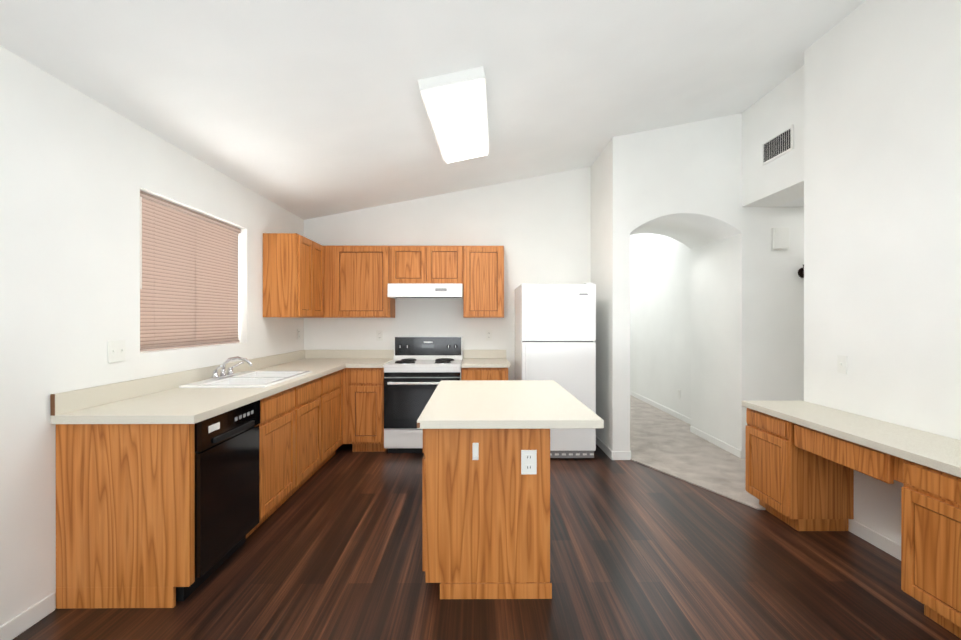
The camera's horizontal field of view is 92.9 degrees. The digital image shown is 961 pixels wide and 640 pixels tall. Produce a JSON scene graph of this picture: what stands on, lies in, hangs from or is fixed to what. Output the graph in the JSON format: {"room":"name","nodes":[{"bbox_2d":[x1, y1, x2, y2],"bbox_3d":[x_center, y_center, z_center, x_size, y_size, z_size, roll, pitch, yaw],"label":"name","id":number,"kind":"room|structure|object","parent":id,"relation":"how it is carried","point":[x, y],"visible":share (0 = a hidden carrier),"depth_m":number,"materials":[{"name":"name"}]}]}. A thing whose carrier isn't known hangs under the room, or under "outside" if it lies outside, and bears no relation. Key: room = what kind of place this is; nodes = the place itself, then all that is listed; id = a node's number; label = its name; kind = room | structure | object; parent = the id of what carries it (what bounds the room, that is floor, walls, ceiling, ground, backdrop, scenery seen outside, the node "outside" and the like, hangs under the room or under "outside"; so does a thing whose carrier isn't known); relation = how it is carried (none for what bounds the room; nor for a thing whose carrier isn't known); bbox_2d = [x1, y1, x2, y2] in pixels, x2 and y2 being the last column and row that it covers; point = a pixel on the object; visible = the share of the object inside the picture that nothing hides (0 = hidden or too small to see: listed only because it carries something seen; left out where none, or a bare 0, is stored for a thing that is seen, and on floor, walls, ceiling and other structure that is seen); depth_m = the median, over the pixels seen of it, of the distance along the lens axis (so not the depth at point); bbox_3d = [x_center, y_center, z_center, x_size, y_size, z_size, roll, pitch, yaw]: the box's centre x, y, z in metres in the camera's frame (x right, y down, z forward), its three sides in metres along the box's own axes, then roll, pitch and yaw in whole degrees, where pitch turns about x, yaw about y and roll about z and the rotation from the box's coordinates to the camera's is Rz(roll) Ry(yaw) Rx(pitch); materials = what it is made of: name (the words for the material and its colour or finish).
{"room":"kitchen","nodes":[
{"label":"kitchen","id":0,"kind":"room"},
{"bbox_2d":[0,46,303,625],"bbox_3d":[-2.081,-0.735,1.206,0.160,4.200,8.400,0,0,0],"label":"wall","id":1,"kind":"structure","parent":0,"point":[79,171],"depth_m":2.22,"materials":[{"name":"paint"}]},
{"bbox_2d":[0,592,54,639],"bbox_3d":[-1.983,1.324,-0.322,0.012,0.085,4.935,0,0,0],"label":"baseboard","id":2,"kind":"structure","parent":1,"relation":"attached to","point":[19,624],"depth_m":2.01,"materials":[{"name":"white"}]},
{"bbox_2d":[108,340,124,362],"bbox_3d":[-2.001,0.173,2.518,0.016,0.118,0.118,0,0,0],"label":"light switch","id":3,"kind":"object","parent":1,"relation":"attached to","point":[116,351],"visible":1,"depth_m":2.51,"materials":[{"name":"white plastic"}]},
{"bbox_2d":[140,191,240,351],"bbox_3d":[-2.085,-0.296,3.327,0.046,0.977,1.236,0,0,0],"label":"window blinds","id":4,"kind":"object","parent":1,"relation":"attached to","point":[189,276],"visible":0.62,"depth_m":3.22,"materials":[{"name":"pink"}]},
{"bbox_2d":[263,233,318,316],"bbox_3d":[-1.855,-0.415,4.453,0.336,0.780,0.428,0,0,0],"label":"upper cabinet","id":5,"kind":"object","parent":1,"relation":"attached to","point":[304,277],"depth_m":4.24,"materials":[{"name":"brown wood"}]},
{"bbox_2d":[297,329,299,339],"bbox_3d":[-2.025,0.159,5.088,0.010,0.118,0.075,0,0,0],"label":"outlet","id":6,"kind":"object","parent":1,"relation":"attached to","point":[298,334],"visible":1,"depth_m":5.07,"materials":[{"name":"white plastic"}]},
{"bbox_2d":[319,244,322,316],"bbox_3d":[-1.858,-0.416,4.731,0.336,0.780,0.393,0,0,0],"label":"upper cabinet","id":7,"kind":"object","parent":1,"relation":"attached to","point":[320,246],"depth_m":4.85,"materials":[{"name":"brown wood"}]},
{"bbox_2d":[0,0,865,219],"bbox_3d":[1.005,-1.748,3.629,6.650,1.311,13.200,0,0,0],"label":"ceiling","id":8,"kind":"structure","parent":0,"point":[306,109],"depth_m":2.78,"materials":[{"name":"paint"}]},
{"bbox_2d":[418,66,488,162],"bbox_3d":[-0.149,-1.451,3.390,0.407,0.096,1.260,-11,0,2],"label":"ceiling light fixture","id":9,"kind":"object","parent":8,"relation":"attached to","point":[455,103],"visible":1,"depth_m":3.08,"materials":[{"name":"white"}]},
{"bbox_2d":[304,166,590,379],"bbox_3d":[-0.458,-0.742,5.344,3.470,4.200,0.150,0,0,0],"label":"wall","id":10,"kind":"structure","parent":0,"point":[538,228],"depth_m":5.27,"materials":[{"name":"paint"}]},
{"bbox_2d":[323,246,394,316],"bbox_3d":[-1.315,-0.416,5.067,0.791,0.780,0.386,0,0,0],"label":"upper cabinet","id":11,"kind":"object","parent":10,"relation":"attached to","point":[356,279],"depth_m":4.93,"materials":[{"name":"brown wood"}]},
{"bbox_2d":[376,330,382,340],"bbox_3d":[-1.163,0.178,5.258,0.075,0.118,0.010,0,0,0],"label":"electrical outlet","id":12,"kind":"object","parent":10,"relation":"attached to","point":[379,335],"visible":1,"depth_m":5.26,"materials":[{"name":"white plastic"}]},
{"bbox_2d":[395,246,430,283],"bbox_3d":[-0.755,-0.596,5.096,0.451,0.420,0.336,0,0,0],"label":"upper cabinet","id":13,"kind":"object","parent":10,"relation":"attached to","point":[412,263],"depth_m":4.93,"materials":[{"name":"brown wood"}]},
{"bbox_2d":[387,283,462,298],"bbox_3d":[-0.584,-0.312,5.016,0.782,0.142,0.496,0,0,0],"label":"range hood","id":14,"kind":"object","parent":10,"relation":"attached to","point":[421,291],"visible":0.92,"depth_m":4.78,"materials":[{"name":"white metal"}]},
{"bbox_2d":[431,246,462,283],"bbox_3d":[-0.414,-0.596,5.099,0.451,0.420,0.336,0,0,0],"label":"upper cabinet","id":15,"kind":"object","parent":10,"relation":"attached to","point":[446,261],"depth_m":4.94,"materials":[{"name":"brown wood"}]},
{"bbox_2d":[463,246,503,316],"bbox_3d":[0.002,-0.416,5.102,0.503,0.780,0.336,0,0,0],"label":"upper cabinet","id":16,"kind":"object","parent":10,"relation":"attached to","point":[483,266],"depth_m":4.94,"materials":[{"name":"brown wood"}]},
{"bbox_2d":[486,330,491,340],"bbox_3d":[0.097,0.178,5.268,0.075,0.118,0.010,0,0,0],"label":"electrical outlet","id":17,"kind":"object","parent":10,"relation":"attached to","point":[488,335],"visible":1,"depth_m":5.27,"materials":[{"name":"white plastic"}]},
{"bbox_2d":[13,444,960,639],"bbox_3d":[1.055,1.411,3.634,6.550,0.100,13.200,0,0,0],"label":"floor","id":18,"kind":"structure","parent":0,"point":[330,549],"depth_m":2.41,"materials":[{"name":"brown wood"}]},
{"bbox_2d":[176,400,259,600],"bbox_3d":[-1.660,0.926,2.508,0.637,0.873,0.605,0,0,0],"label":"dishwasher","id":19,"kind":"object","parent":18,"relation":"on","point":[226,483],"visible":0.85,"depth_m":2.42,"materials":[{"name":"black metal"}]},
{"bbox_2d":[152,404,303,543],"bbox_3d":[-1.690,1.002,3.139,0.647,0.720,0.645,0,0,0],"label":"base cabinet","id":20,"kind":"object","parent":18,"relation":"on","point":[281,426],"depth_m":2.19,"materials":[{"name":"brown wood"}]},
{"bbox_2d":[50,350,349,423],"bbox_3d":[-1.673,0.414,3.694,0.690,0.140,3.128,0,0,0],"label":"countertop","id":21,"kind":"structure","parent":20,"relation":"on","point":[162,399],"depth_m":2.56,"materials":[{"name":"laminate"}]},
{"bbox_2d":[209,356,251,378],"bbox_3d":[-1.827,0.349,3.410,0.248,0.156,0.324,0,0,0],"label":"faucet","id":22,"kind":"object","parent":21,"relation":"on","point":[223,374],"visible":1,"depth_m":3.40,"materials":[{"name":"silver metal"}]},
{"bbox_2d":[179,371,311,387],"bbox_3d":[-1.693,0.520,3.411,0.560,0.183,0.850,0,0,0],"label":"sink","id":23,"kind":"object","parent":21,"relation":"in","point":[251,379],"visible":0.42,"depth_m":3.38,"materials":[{"name":"white ceramic"}]},
{"bbox_2d":[260,392,327,482],"bbox_3d":[-1.694,1.001,3.672,0.647,0.720,0.700,0,0,0],"label":"base cabinet","id":24,"kind":"object","parent":18,"relation":"on","point":[315,403],"depth_m":3.75,"materials":[{"name":"brown wood"}]},
{"bbox_2d":[282,384,343,459],"bbox_3d":[-1.699,1.000,4.257,0.647,0.720,0.750,0,0,0],"label":"base cabinet","id":25,"kind":"object","parent":18,"relation":"on","point":[335,391],"depth_m":4.30,"materials":[{"name":"brown wood"}]},
{"bbox_2d":[356,368,386,451],"bbox_3d":[-1.157,0.921,4.940,0.346,0.876,0.646,0,0,0],"label":"base cabinet","id":26,"kind":"object","parent":18,"relation":"on","point":[369,381],"depth_m":4.62,"materials":[{"name":"brown wood"}]},
{"bbox_2d":[350,350,393,367],"bbox_3d":[-1.161,0.412,4.928,0.353,0.140,0.668,0,0,0],"label":"countertop","id":27,"kind":"structure","parent":26,"relation":"on","point":[358,358],"depth_m":5.23,"materials":[{"name":"laminate"}]},
{"bbox_2d":[383,336,462,452],"bbox_3d":[-0.590,0.771,4.886,0.778,1.175,0.708,0,0,0],"label":"stove","id":28,"kind":"object","parent":18,"relation":"on","point":[417,369],"visible":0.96,"depth_m":4.59,"materials":[{"name":"white"}]},
{"bbox_2d":[461,368,507,379],"bbox_3d":[0.042,0.921,4.949,0.476,0.875,0.646,0,0,0],"label":"base cabinet","id":29,"kind":"object","parent":18,"relation":"on","point":[484,373],"visible":0.1,"depth_m":4.63,"materials":[{"name":"brown wood"}]},
{"bbox_2d":[461,350,509,367],"bbox_3d":[0.052,0.412,4.941,0.496,0.140,0.662,0,0,0],"label":"countertop","id":30,"kind":"structure","parent":29,"relation":"on","point":[484,359],"depth_m":5.10,"materials":[{"name":"laminate"}]},
{"bbox_2d":[417,428,556,598],"bbox_3d":[0.025,0.937,2.861,0.637,0.850,1.287,0,0,0],"label":"kitchen island","id":31,"kind":"object","parent":18,"relation":"on","point":[486,494],"depth_m":2.23,"materials":[{"name":"brown wood"}]},
{"bbox_2d":[417,380,603,427],"bbox_3d":[0.136,0.490,2.845,0.880,0.040,1.400,0,0,0],"label":"island countertop","id":32,"kind":"structure","parent":31,"relation":"on","point":[454,403],"depth_m":2.46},
{"bbox_2d":[515,283,595,457],"bbox_3d":[0.753,0.498,4.803,0.715,1.722,0.895,0,0,0],"label":"refrigerator","id":33,"kind":"object","parent":18,"relation":"on","point":[555,331],"visible":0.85,"depth_m":4.40,"materials":[{"name":"white metal"}]},
{"bbox_2d":[742,400,960,638],"bbox_3d":[2.162,0.980,2.512,0.447,0.765,1.740,0,0,0],"label":"desk","id":34,"kind":"object","parent":18,"relation":"on","point":[804,460],"visible":1,"depth_m":2.43,"materials":[{"name":"brown wood"}]},
{"bbox_2d":[630,233,690,418],"bbox_3d":[2.772,-0.746,7.869,0.150,4.200,4.750,0,0,0],"label":"wall","id":35,"kind":"structure","parent":0,"point":[660,319],"depth_m":6.82,"materials":[{"name":"paint"}]},
{"bbox_2d":[630,391,690,424],"bbox_3d":[2.691,1.306,7.822,0.012,0.073,4.650,0,0,0],"label":"baseboard","id":36,"kind":"structure","parent":35,"relation":"attached to","point":[665,409],"depth_m":6.72,"materials":[{"name":"white wood"}]},
{"bbox_2d":[591,113,803,457],"bbox_3d":[2.800,-0.741,4.969,3.040,4.200,1.050,0,0,0],"label":"wall","id":37,"kind":"structure","parent":0,"point":[681,183],"depth_m":4.45,"materials":[{"name":"paint"}]},
{"bbox_2d":[596,436,614,459],"bbox_3d":[1.276,1.316,4.854,0.015,0.085,0.862,0,0,0],"label":"baseboard","id":38,"kind":"structure","parent":37,"relation":"attached to","point":[611,454],"depth_m":4.64,"materials":[{"name":"white"}]},
{"bbox_2d":[619,451,630,459],"bbox_3d":[1.456,1.316,4.956,0.012,0.085,1.062,0,0,0],"label":"baseboard","id":39,"kind":"structure","parent":37,"relation":"attached to","point":[627,454],"depth_m":4.42,"materials":[{"name":"white"}]},
{"bbox_2d":[690,426,741,457],"bbox_3d":[2.534,1.310,4.970,0.012,0.073,1.050,0,0,0],"label":"baseboard","id":40,"kind":"structure","parent":37,"relation":"attached to","point":[715,441],"depth_m":4.87,"materials":[{"name":"white wood"}]},
{"bbox_2d":[772,227,788,249],"bbox_3d":[2.914,-0.790,4.428,0.160,0.220,0.030,0,0,0],"label":"door chime","id":41,"kind":"object","parent":37,"relation":"attached to","point":[780,238],"visible":1,"depth_m":4.41,"materials":[{"name":"white plastic"}]},
{"bbox_2d":[798,264,803,277],"bbox_3d":[3.139,-0.470,4.366,0.120,0.120,0.158,0,0,0],"label":"sconce","id":42,"kind":"object","parent":37,"relation":"attached to","point":[801,272],"visible":0.25,"depth_m":4.42,"materials":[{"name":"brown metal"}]},
{"bbox_2d":[630,395,765,509],"bbox_3d":[2.761,1.350,6.712,2.890,0.012,6.870,0,0,0],"label":"floor carpet","id":43,"kind":"object","parent":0,"point":[666,443],"visible":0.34,"depth_m":4.54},
{"bbox_2d":[742,65,803,206],"bbox_3d":[2.713,-1.970,3.902,0.330,1.740,1.080,0,0,0],"label":"wall","id":44,"kind":"structure","parent":0,"point":[778,181],"depth_m":4.00,"materials":[{"name":"paint"}]},
{"bbox_2d":[762,125,793,165],"bbox_3d":[2.540,-1.490,3.911,0.012,0.200,0.400,0,0,0],"label":"air vent","id":45,"kind":"object","parent":44,"relation":"in","point":[781,143],"visible":1,"depth_m":3.90,"materials":[{"name":"white metal"}]},
{"bbox_2d":[804,0,960,544],"bbox_3d":[2.656,-0.734,0.303,0.500,4.200,6.120,0,0,0],"label":"wall","id":46,"kind":"structure","parent":0,"point":[882,195],"depth_m":2.69,"materials":[{"name":"paint"}]},
{"bbox_2d":[837,355,846,373],"bbox_3d":[2.375,0.292,3.002,0.016,0.118,0.075,0,0,0],"label":"light switch","id":47,"kind":"object","parent":46,"relation":"attached to","point":[841,363],"visible":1,"depth_m":3.00,"materials":[{"name":"white plastic"}]},
{"bbox_2d":[848,519,900,560],"bbox_3d":[2.400,1.324,0.304,0.012,0.085,6.120,0,0,0],"label":"baseboard","id":48,"kind":"structure","parent":46,"relation":"attached to","point":[876,539],"depth_m":2.74,"materials":[{"name":"white"}]}
]}

